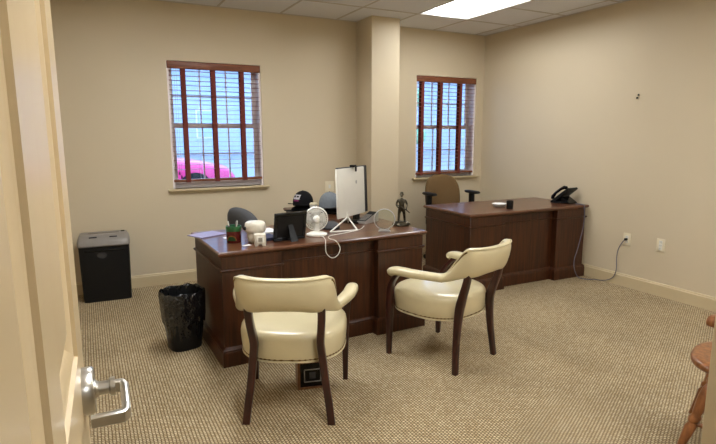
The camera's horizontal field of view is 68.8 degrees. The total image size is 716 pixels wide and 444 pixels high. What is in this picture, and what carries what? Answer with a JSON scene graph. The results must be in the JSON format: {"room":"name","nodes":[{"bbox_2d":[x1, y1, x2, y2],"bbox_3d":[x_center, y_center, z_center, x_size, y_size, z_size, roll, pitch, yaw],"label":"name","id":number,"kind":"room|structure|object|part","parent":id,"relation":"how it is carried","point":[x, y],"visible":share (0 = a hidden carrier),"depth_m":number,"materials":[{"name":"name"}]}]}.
{"room":"office","nodes":[
{"label":"office","id":0,"kind":"room"},
{"bbox_2d":[50,0,484,281],"bbox_3d":[-0.744,-0.820,5.643,5.470,2.668,0.180,-5,11,-27],"label":"wall","id":1,"kind":"structure","parent":0,"point":[111,56],"depth_m":5.11,"materials":[{"name":"paint"}]},
{"bbox_2d":[76,269,196,295],"bbox_3d":[-1.501,0.521,5.355,3.358,0.120,0.018,-5,11,-27],"label":"baseboard","id":2,"kind":"structure","parent":1,"relation":"attached to","point":[147,280],"depth_m":5.12,"materials":[{"name":"paint"}]},
{"bbox_2d":[166,60,269,193],"bbox_3d":[-1.420,-0.938,5.241,1.003,1.254,0.223,-5,11,-27],"label":"window","id":3,"kind":"structure","parent":1,"relation":"in","point":[203,186],"depth_m":5.32,"materials":[{"name":"white paint"}]},
{"bbox_3d":[-1.457,-1.251,5.259,0.863,0.599,0.030,-5,11,-27],"label":"sash","id":4,"kind":"part","parent":3,"relation":"part of","materials":[{"name":"white paint"}]},
{"bbox_2d":[166,60,261,181],"bbox_3d":[-1.402,-0.982,5.198,0.897,1.148,0.075,-5,11,-27],"label":"window blind","id":5,"kind":"object","parent":3,"relation":"attached to","point":[182,65],"visible":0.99,"depth_m":5.16,"materials":[{"name":"brown wood"}]},
{"bbox_3d":[-1.437,-0.968,5.190,0.289,1.088,0.002,-5,11,-27],"label":"ladder cord","id":6,"kind":"part","parent":5,"relation":"part of","materials":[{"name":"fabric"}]},
{"bbox_3d":[-1.404,-0.434,5.295,0.881,0.024,0.053,-5,11,-27],"label":"rail","id":7,"kind":"part","parent":5,"relation":"part of","materials":[{"name":"brown wood"}]},
{"bbox_3d":[-1.440,-0.693,5.321,0.863,0.594,0.030,-5,11,-27],"label":"sash","id":8,"kind":"part","parent":3,"relation":"part of","materials":[{"name":"white paint"}]},
{"bbox_3d":[-1.395,-0.334,5.295,1.003,0.045,0.120,-5,11,-27],"label":"sill","id":9,"kind":"part","parent":3,"relation":"part of","materials":[{"name":"paint"}]},
{"bbox_2d":[325,181,333,191],"bbox_3d":[-0.318,-0.396,5.828,0.110,0.120,0.012,-5,11,-27],"label":"wall plate","id":10,"kind":"object","parent":1,"relation":"attached to","point":[329,185],"visible":0.98,"depth_m":5.83,"materials":[{"name":"beige plastic"}]},
{"bbox_2d":[412,75,477,181],"bbox_3d":[1.060,-1.154,6.510,0.998,1.254,0.223,-5,11,-27],"label":"window","id":11,"kind":"structure","parent":1,"relation":"in","point":[469,130],"depth_m":6.65,"materials":[{"name":"white paint"}]},
{"bbox_3d":[1.024,-1.467,6.528,0.858,0.599,0.030,-5,11,-27],"label":"sash","id":12,"kind":"part","parent":11,"relation":"part of","materials":[{"name":"white paint"}]},
{"bbox_3d":[1.041,-0.909,6.590,0.858,0.594,0.030,-5,11,-27],"label":"sash","id":13,"kind":"part","parent":11,"relation":"part of","materials":[{"name":"white paint"}]},
{"bbox_3d":[1.085,-0.550,6.564,0.998,0.045,0.120,-5,11,-27],"label":"sill","id":14,"kind":"part","parent":11,"relation":"part of","materials":[{"name":"paint"}]},
{"bbox_2d":[415,75,475,174],"bbox_3d":[1.076,-1.185,6.473,0.892,1.174,0.064,-5,11,-27],"label":"window blind","id":15,"kind":"object","parent":11,"relation":"attached to","point":[422,79],"visible":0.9,"depth_m":6.43,"materials":[{"name":"brown wood"}]},
{"bbox_3d":[1.044,-1.171,6.461,0.288,1.115,0.002,-5,11,-27],"label":"ladder cord","id":16,"kind":"part","parent":15,"relation":"part of","materials":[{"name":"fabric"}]},
{"bbox_3d":[1.076,-0.624,6.569,0.876,0.024,0.053,-5,11,-27],"label":"rail","id":17,"kind":"part","parent":15,"relation":"part of","materials":[{"name":"brown wood"}]},
{"bbox_2d":[356,15,399,221],"bbox_3d":[0.213,-0.855,5.844,0.342,2.668,0.360,-5,11,-27],"label":"wall column","id":18,"kind":"structure","parent":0,"point":[377,37],"depth_m":5.65,"materials":[{"name":"paint"}]},
{"bbox_2d":[166,0,625,34],"bbox_3d":[1.202,-1.618,1.702,5.470,0.200,8.643,-5,11,-27],"label":"ceiling","id":19,"kind":"structure","parent":0,"point":[509,16],"depth_m":5.18,"materials":[{"name":"tile"}]},
{"bbox_2d":[155,0,630,35],"bbox_3d":[0.600,-1.708,2.865,5.170,0.006,5.664,-5,11,-27],"label":"trim","id":20,"kind":"structure","parent":19,"relation":"attached to","point":[222,1],"depth_m":5.25,"materials":[{"name":"silver metal"}]},
{"bbox_2d":[421,0,529,19],"bbox_3d":[1.178,-2.093,4.905,0.618,0.083,1.247,-5,11,-27],"label":"ceiling light","id":21,"kind":"object","parent":19,"relation":"attached to","point":[460,9],"visible":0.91,"depth_m":5.26,"materials":[{"name":"white plastic"}]},
{"bbox_2d":[435,0,487,12],"bbox_3d":[1.178,-2.107,4.903,0.250,0.040,1.207,-5,11,-27],"label":"diffuser","id":22,"kind":"object","parent":21,"relation":"attached to","point":[452,7],"depth_m":5.18,"materials":[{"name":"white plastic"}]},
{"bbox_2d":[78,252,715,443],"bbox_3d":[1.207,1.171,2.167,5.470,0.120,8.643,-5,11,-27],"label":"floor","id":23,"kind":"structure","parent":0,"point":[576,360],"depth_m":3.11,"materials":[{"name":"carpet"}]},
{"bbox_2d":[77,230,131,302],"bbox_3d":[-2.263,0.390,4.694,0.422,0.599,0.262,-4,10,-24],"label":"paper shredder","id":24,"kind":"object","parent":23,"relation":"on","point":[104,256],"visible":1,"depth_m":4.59,"materials":[{"name":"black plastic"}]},
{"bbox_2d":[158,283,205,351],"bbox_3d":[-1.209,0.662,3.620,0.289,0.413,0.271,-7,12,-37],"label":"waste bin","id":25,"kind":"object","parent":23,"relation":"on","point":[182,307],"visible":1,"depth_m":3.53,"materials":[{"name":"black plastic"}]},
{"bbox_2d":[227,207,265,227],"bbox_3d":[-0.823,0.274,4.599,0.609,0.855,0.610,-9,13,-43],"label":"office chair","id":26,"kind":"object","parent":23,"relation":"on","point":[241,215],"visible":0.07,"depth_m":4.30,"materials":[{"name":"grey fabric"}]},
{"bbox_2d":[233,275,357,424],"bbox_3d":[-0.350,0.601,2.798,0.699,0.802,0.701,0,9,1],"label":"armchair","id":27,"kind":"object","parent":23,"relation":"on","point":[286,320],"visible":1,"depth_m":2.62,"materials":[{"name":"beige leather"}]},
{"bbox_3d":[-0.545,0.715,2.609,0.091,0.640,0.104,0,9,1],"label":"leg","id":28,"kind":"part","parent":27,"relation":"part of","materials":[{"name":"brown wood"}]},
{"bbox_3d":[-0.636,0.663,3.064,0.053,0.592,0.158,3,10,19],"label":"leg","id":29,"kind":"part","parent":27,"relation":"part of","materials":[{"name":"brown wood"}]},
{"bbox_3d":[-0.354,0.354,2.538,0.548,0.230,0.264,0,9,1],"label":"backrest","id":30,"kind":"part","parent":27,"relation":"part of","materials":[{"name":"beige leather"}]},
{"bbox_3d":[-0.349,0.592,2.880,0.572,0.169,0.537,0,9,1],"label":"seat","id":31,"kind":"part","parent":27,"relation":"part of","materials":[{"name":"beige leather"}]},
{"bbox_3d":[-0.349,0.655,2.891,0.563,0.008,0.529,0,9,1],"label":"nailhead trim","id":32,"kind":"part","parent":27,"relation":"part of","materials":[{"name":"gold metal"}]},
{"bbox_3d":[-0.161,0.715,2.604,0.091,0.640,0.104,0,9,1],"label":"leg","id":33,"kind":"part","parent":27,"relation":"part of","materials":[{"name":"brown wood"}]},
{"bbox_3d":[-0.057,0.664,3.056,0.053,0.592,0.158,-3,10,-17],"label":"leg","id":34,"kind":"part","parent":27,"relation":"part of","materials":[{"name":"brown wood"}]},
{"bbox_3d":[-0.058,0.398,2.841,0.082,0.069,0.390,2,10,13],"label":"armrest","id":35,"kind":"part","parent":27,"relation":"part of","materials":[{"name":"beige leather"}]},
{"bbox_2d":[191,217,426,367],"bbox_3d":[-0.363,0.436,3.959,1.562,0.745,0.820,-5,11,-28],"label":"desk","id":36,"kind":"object","parent":23,"relation":"on","point":[365,256],"visible":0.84,"depth_m":3.66,"materials":[{"name":"brown wood"}]},
{"bbox_2d":[187,231,225,238],"bbox_3d":[-1.081,0.091,3.747,0.170,0.008,0.215,7,12,37],"label":"folder","id":37,"kind":"object","parent":36,"relation":"on","point":[208,234],"visible":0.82,"depth_m":3.73,"materials":[{"name":"white paper"}]},
{"bbox_2d":[225,224,241,243],"bbox_3d":[-0.831,0.080,3.494,0.106,0.112,0.106,-2,10,-12],"label":"mug","id":38,"kind":"object","parent":36,"relation":"on","point":[233,234],"visible":0.98,"depth_m":3.45,"materials":[{"name":"red ceramic"}]},
{"bbox_2d":[243,220,265,242],"bbox_3d":[-0.691,0.063,3.503,0.149,0.141,0.142,-1,10,-7],"label":"ceramic pot","id":39,"kind":"object","parent":36,"relation":"on","point":[251,227],"visible":0.84,"depth_m":3.45,"materials":[{"name":"ceramic"}]},
{"bbox_3d":[-0.688,0.031,3.498,0.142,0.075,0.142,-1,10,-7],"label":"lid","id":40,"kind":"part","parent":39,"relation":"part of","materials":[{"name":"white ceramic"}]},
{"bbox_3d":[-0.688,0.099,3.509,0.112,0.068,0.112,-1,10,-7],"label":"pot","id":41,"kind":"part","parent":39,"relation":"part of","materials":[{"name":"white ceramic"}]},
{"bbox_2d":[254,233,265,246],"bbox_3d":[-0.636,0.114,3.389,0.076,0.078,0.070,-2,10,-13],"label":"clock","id":42,"kind":"object","parent":36,"relation":"on","point":[259,238],"visible":1,"depth_m":3.36,"materials":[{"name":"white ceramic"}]},
{"bbox_2d":[264,228,272,233],"bbox_3d":[-0.681,0.076,3.766,0.170,0.030,0.160,-7,12,-35],"label":"paper stack","id":43,"kind":"object","parent":36,"relation":"on","point":[268,230],"visible":0.2,"depth_m":3.72,"materials":[{"name":"white paper"}]},
{"bbox_2d":[266,233,272,241],"bbox_3d":[-0.625,0.106,3.606,0.110,0.022,0.150,-8,12,-39],"label":"notebook","id":44,"kind":"object","parent":36,"relation":"on","point":[269,237],"visible":0.28,"depth_m":3.55,"materials":[{"name":"blue paper"}]},
{"bbox_2d":[273,211,306,241],"bbox_3d":[-0.450,0.030,3.530,0.244,0.196,0.086,-7,12,-36],"label":"photo frame","id":45,"kind":"object","parent":36,"relation":"on","point":[291,226],"visible":1,"depth_m":3.52,"materials":[{"name":"black plastic"}]},
{"bbox_3d":[-0.443,0.071,3.526,0.055,0.117,0.060,-7,12,-36],"label":"easel leg","id":46,"kind":"part","parent":45,"relation":"part of","materials":[{"name":"black plastic"}]},
{"bbox_3d":[-0.208,0.452,3.677,0.740,0.616,0.030,-5,11,-28],"label":"modesty panel","id":47,"kind":"part","parent":36,"relation":"part of","materials":[{"name":"brown wood"}]},
{"bbox_2d":[322,221,339,229],"bbox_3d":[-0.210,0.021,4.004,0.144,0.058,0.144,-5,11,-27],"label":"speaker","id":48,"kind":"object","parent":36,"relation":"on","point":[330,225],"visible":0.73,"depth_m":3.95},
{"bbox_2d":[306,207,363,257],"bbox_3d":[-0.078,0.043,3.781,0.593,0.319,0.333,-8,12,-38],"label":"desk fan","id":49,"kind":"object","parent":36,"relation":"on","point":[314,222],"visible":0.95,"depth_m":3.71,"materials":[{"name":"white plastic"}]},
{"bbox_3d":[-0.132,0.132,3.820,0.198,0.131,0.663,3,10,18],"label":"power cord","id":50,"kind":"part","parent":49,"relation":"part of","materials":[{"name":"white plastic"}]},
{"bbox_2d":[329,166,364,232],"bbox_3d":[-0.063,-0.189,4.064,0.192,0.452,0.616,2,10,10],"label":"monitor","id":51,"kind":"object","parent":36,"relation":"on","point":[350,192],"visible":1,"depth_m":4.11,"materials":[{"name":"white plastic"}]},
{"bbox_2d":[335,165,367,223],"bbox_3d":[-0.024,-0.230,4.307,0.170,0.453,0.466,5,11,29],"label":"monitor","id":52,"kind":"object","parent":36,"relation":"on","point":[355,218],"visible":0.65,"depth_m":4.45,"materials":[{"name":"black plastic"}]},
{"bbox_2d":[357,211,377,223],"bbox_3d":[0.081,-0.037,4.285,0.080,0.080,0.204,6,11,34],"label":"calculator","id":53,"kind":"object","parent":36,"relation":"on","point":[367,218],"visible":1,"depth_m":4.26,"materials":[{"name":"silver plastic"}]},
{"bbox_2d":[374,209,394,231],"bbox_3d":[0.196,-0.015,3.875,0.161,0.171,0.033,0,9,3],"label":"crystal award","id":54,"kind":"object","parent":36,"relation":"on","point":[380,229],"visible":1,"depth_m":3.87,"materials":[{"name":"clear glass"}]},
{"bbox_2d":[392,192,410,226],"bbox_3d":[0.343,-0.104,4.109,0.147,0.269,0.117,0,9,3],"label":"statuette","id":55,"kind":"object","parent":36,"relation":"on","point":[398,223],"visible":1,"depth_m":4.09,"materials":[{"name":"grey metal"}]},
{"bbox_2d":[295,361,322,389],"bbox_3d":[-0.277,0.874,3.081,0.170,0.170,0.130,-2,10,-13],"label":"wooden box","id":56,"kind":"object","parent":23,"relation":"on","point":[308,375],"visible":0.66,"depth_m":3.02,"materials":[{"name":"brown wood"}]},
{"bbox_2d":[283,190,363,219],"bbox_3d":[-0.359,0.176,4.906,0.609,0.945,0.900,-5,11,-27],"label":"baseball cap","id":57,"kind":"object","parent":23,"relation":"on","point":[330,216],"depth_m":4.77,"materials":[{"name":"fabric"}]},
{"bbox_3d":[-0.566,-0.131,4.938,0.287,0.051,0.203,-7,12,-37],"label":"baseball cap","id":58,"kind":"part","parent":57,"relation":"part of","materials":[{"name":"black fabric"}]},
{"bbox_3d":[-0.544,-0.226,4.910,0.197,0.141,0.279,7,12,36],"label":"baseball cap","id":59,"kind":"part","parent":57,"relation":"part of","materials":[{"name":"black fabric"}]},
{"bbox_3d":[-0.533,-0.134,4.962,0.205,0.049,0.190,-7,12,-37],"label":"crown","id":60,"kind":"part","parent":57,"relation":"part of","materials":[{"name":"black fabric"}]},
{"bbox_2d":[309,202,316,210],"bbox_3d":[-0.405,-0.126,4.757,0.073,0.101,0.073,-5,11,-27],"label":"paper cup","id":61,"kind":"object","parent":57,"relation":"on","point":[312,204],"visible":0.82,"depth_m":4.73,"materials":[{"name":"white paper"}]},
{"bbox_3d":[-0.228,-0.203,4.748,0.287,0.145,0.203,9,13,42],"label":"baseball cap","id":62,"kind":"part","parent":57,"relation":"part of","materials":[{"name":"grey fabric"}]},
{"bbox_3d":[-0.209,-0.108,4.788,0.266,0.054,0.188,5,11,27],"label":"baseball cap","id":63,"kind":"part","parent":57,"relation":"part of","materials":[{"name":"black fabric"}]},
{"bbox_2d":[386,239,511,375],"bbox_3d":[0.614,0.493,3.436,0.699,0.802,0.701,-9,13,-43],"label":"armchair","id":64,"kind":"object","parent":23,"relation":"on","point":[451,295],"visible":1,"depth_m":3.26,"materials":[{"name":"beige leather"}]},
{"bbox_3d":[0.234,0.601,3.430,0.053,0.592,0.158,-5,11,-25],"label":"leg","id":65,"kind":"part","parent":64,"relation":"part of","materials":[{"name":"brown wood"}]},
{"bbox_3d":[0.349,0.328,3.260,0.390,0.069,0.082,6,11,33],"label":"armrest","id":66,"kind":"part","parent":64,"relation":"part of","materials":[{"name":"beige leather"}]},
{"bbox_3d":[0.557,0.551,3.506,0.563,0.008,0.529,-9,13,-43],"label":"nailhead trim","id":67,"kind":"part","parent":64,"relation":"part of","materials":[{"name":"gold metal"}]},
{"bbox_3d":[0.557,0.487,3.494,0.572,0.169,0.537,-9,13,-43],"label":"seat","id":68,"kind":"part","parent":64,"relation":"part of","materials":[{"name":"beige leather"}]},
{"bbox_3d":[0.648,0.534,3.828,0.158,0.592,0.053,5,11,27],"label":"leg","id":69,"kind":"part","parent":64,"relation":"part of","materials":[{"name":"brown wood"}]},
{"bbox_3d":[0.767,0.260,3.661,0.082,0.069,0.390,-6,11,-31],"label":"armrest","id":70,"kind":"part","parent":64,"relation":"part of","materials":[{"name":"beige leather"}]},
{"bbox_3d":[0.621,0.619,3.170,0.091,0.640,0.104,-9,13,-43],"label":"leg","id":71,"kind":"part","parent":64,"relation":"part of","materials":[{"name":"brown wood"}]},
{"bbox_3d":[0.764,0.236,3.236,0.548,0.230,0.264,-9,13,-43],"label":"backrest","id":72,"kind":"part","parent":64,"relation":"part of","materials":[{"name":"beige leather"}]},
{"bbox_3d":[0.896,0.575,3.434,0.091,0.640,0.104,-9,13,-43],"label":"leg","id":73,"kind":"part","parent":64,"relation":"part of","materials":[{"name":"brown wood"}]},
{"bbox_2d":[422,174,479,258],"bbox_3d":[1.054,-0.032,5.988,0.660,0.995,0.579,-4,10,-23],"label":"office chair","id":74,"kind":"object","parent":23,"relation":"on","point":[439,188],"visible":0.34,"depth_m":6.08,"materials":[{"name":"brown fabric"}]},
{"bbox_3d":[0.797,-0.311,5.815,0.090,0.028,0.250,-4,10,-23],"label":"armrest","id":75,"kind":"part","parent":74,"relation":"part of","materials":[{"name":"black plastic"}]},
{"bbox_3d":[0.973,-0.309,6.131,0.455,0.495,0.152,-4,10,-23],"label":"backrest","id":76,"kind":"part","parent":74,"relation":"part of","materials":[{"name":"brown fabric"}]},
{"bbox_3d":[1.320,-0.349,6.039,0.090,0.028,0.250,-4,10,-23],"label":"armrest","id":77,"kind":"part","parent":74,"relation":"part of","materials":[{"name":"black plastic"}]},
{"bbox_2d":[423,197,588,289],"bbox_3d":[1.510,0.192,5.403,1.515,0.745,0.775,-5,11,-26],"label":"desk","id":78,"kind":"object","parent":23,"relation":"on","point":[544,234],"visible":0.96,"depth_m":5.17,"materials":[{"name":"brown wood"}]},
{"bbox_2d":[492,202,505,206],"bbox_3d":[1.409,-0.173,5.200,0.156,0.042,0.156,-5,11,-27],"label":"bowl","id":79,"kind":"object","parent":78,"relation":"on","point":[496,204],"visible":0.95,"depth_m":5.16,"materials":[{"name":"white ceramic"}]},
{"bbox_2d":[506,200,513,208],"bbox_3d":[1.465,-0.167,5.043,0.066,0.080,0.066,-5,11,-27],"label":"cup","id":80,"kind":"object","parent":78,"relation":"on","point":[509,203],"visible":1,"depth_m":5.02,"materials":[{"name":"black ceramic"}]},
{"bbox_3d":[1.643,0.205,5.134,0.693,0.616,0.030,-5,11,-26],"label":"modesty panel","id":81,"kind":"part","parent":78,"relation":"part of","materials":[{"name":"brown wood"}]},
{"bbox_2d":[550,186,577,203],"bbox_3d":[2.148,-0.293,5.468,0.196,0.186,0.226,-7,12,-35],"label":"telephone","id":82,"kind":"object","parent":78,"relation":"on","point":[564,197],"visible":0.99,"depth_m":5.43,"materials":[{"name":"black plastic"}]},
{"bbox_2d":[573,203,627,280],"bbox_3d":[2.358,0.220,5.192,0.160,0.758,0.559,-7,12,-37],"label":"cable","id":83,"kind":"object","parent":23,"relation":"on","point":[625,239],"visible":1,"depth_m":5.29,"materials":[{"name":"black plastic"}]},
{"bbox_2d":[677,314,715,443],"bbox_3d":[1.805,0.734,2.345,0.562,0.682,0.550,8,12,39],"label":"wooden chair","id":84,"kind":"object","parent":23,"relation":"on","point":[700,356],"visible":0.73,"depth_m":2.34,"materials":[{"name":"brown wood"}]},
{"bbox_3d":[1.515,0.870,2.344,0.192,0.415,0.057,0,9,0],"label":"leg","id":85,"kind":"part","parent":84,"relation":"part of","materials":[{"name":"brown wood"}]},
{"bbox_3d":[1.773,0.818,2.652,0.057,0.415,0.192,-2,10,-11],"label":"leg","id":86,"kind":"part","parent":84,"relation":"part of","materials":[{"name":"brown wood"}]},
{"bbox_3d":[1.782,0.647,2.350,0.480,0.041,0.450,8,12,39],"label":"seat","id":87,"kind":"part","parent":84,"relation":"part of","materials":[{"name":"brown wood"}]},
{"bbox_2d":[479,0,715,296],"bbox_3d":[3.607,-0.396,3.067,0.150,2.668,8.463,-5,11,-27],"label":"wall","id":88,"kind":"structure","parent":0,"point":[561,107],"depth_m":4.98,"materials":[{"name":"paint"}]},
{"bbox_2d":[623,233,630,245],"bbox_3d":[2.575,0.166,5.005,0.009,0.120,0.080,-5,11,-27],"label":"wall outlet","id":89,"kind":"object","parent":88,"relation":"attached to","point":[625,235],"visible":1,"depth_m":5.00,"materials":[{"name":"beige plastic"}]},
{"bbox_2d":[582,263,715,311],"bbox_3d":[2.782,0.629,4.670,0.018,0.120,5.193,-5,11,-27],"label":"baseboard","id":90,"kind":"structure","parent":88,"relation":"attached to","point":[703,301],"depth_m":4.79,"materials":[{"name":"paint"}]},
{"bbox_2d":[656,238,665,252],"bbox_3d":[2.729,0.211,4.712,0.009,0.120,0.080,-5,11,-27],"label":"wall outlet","id":91,"kind":"object","parent":88,"relation":"attached to","point":[660,246],"visible":1,"depth_m":4.71,"materials":[{"name":"beige plastic"}]},
{"bbox_2d":[701,316,715,443],"bbox_3d":[0.804,-0.010,0.782,0.140,2.668,0.392,-5,11,-27],"label":"wall","id":92,"kind":"structure","parent":0,"point":[708,436],"depth_m":0.97,"materials":[{"name":"paint"}]},
{"bbox_3d":[1.717,-0.042,0.965,5.170,2.668,0.120,-5,11,-27],"label":"wall","id":93,"kind":"structure","parent":0,"visible":0},
{"bbox_2d":[0,0,131,443],"bbox_3d":[-0.293,0.323,0.558,0.115,2.072,0.921,-5,11,-25],"label":"door","id":94,"kind":"structure","parent":93,"relation":"in","point":[48,395],"depth_m":0.50,"materials":[{"name":"paint"}]},
{"bbox_3d":[-0.445,0.286,0.899,0.050,0.080,0.080,-5,11,-25],"label":"handle","id":95,"kind":"part","parent":94,"relation":"part of","materials":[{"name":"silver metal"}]},
{"bbox_3d":[-0.408,0.296,0.862,0.057,0.028,0.114,-5,11,-25],"label":"lever","id":96,"kind":"part","parent":94,"relation":"part of","materials":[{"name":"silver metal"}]},
{"label":"outside","id":97,"kind":"structure","parent":0,"visible":0},
{"bbox_2d":[177,151,463,176],"bbox_3d":[-8.604,-4.902,38.008,100.000,0.200,64.087,-5,11,-27],"label":"ground","id":98,"kind":"structure","parent":97,"point":[235,169],"depth_m":26.18,"materials":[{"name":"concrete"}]},
{"bbox_2d":[177,157,234,178],"bbox_3d":[-4.974,-0.950,9.310,5.230,1.450,1.770,-5,11,-29],"label":"parked car","id":99,"kind":"object","parent":98,"relation":"on","point":[197,172],"visible":0.06,"depth_m":9.58,"materials":[{"name":"paint"}]},
{"bbox_2d":[171,69,464,155],"bbox_3d":[-4.211,-9.528,40.164,43.200,8.200,10.600,-4,10,-24],"label":"house","id":100,"kind":"structure","parent":98,"relation":"on","point":[194,138],"depth_m":33.56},
{"bbox_3d":[-9.591,-6.213,33.122,1.100,1.600,0.030,-4,10,-24],"label":"pane","id":101,"kind":"part","parent":100,"relation":"part of","materials":[{"name":"clear glass"}]},
{"bbox_3d":[8.619,-7.604,41.274,1.100,1.600,0.030,-4,10,-24],"label":"pane","id":102,"kind":"part","parent":100,"relation":"part of","materials":[{"name":"clear glass"}]},
{"bbox_2d":[416,88,425,143],"bbox_3d":[2.141,-5.749,28.782,2.983,4.486,2.834,7,12,38],"label":"tree","id":103,"kind":"object","parent":98,"relation":"on","point":[417,88],"visible":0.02,"depth_m":28.77,"materials":[{"name":"green plant"}]}
]}

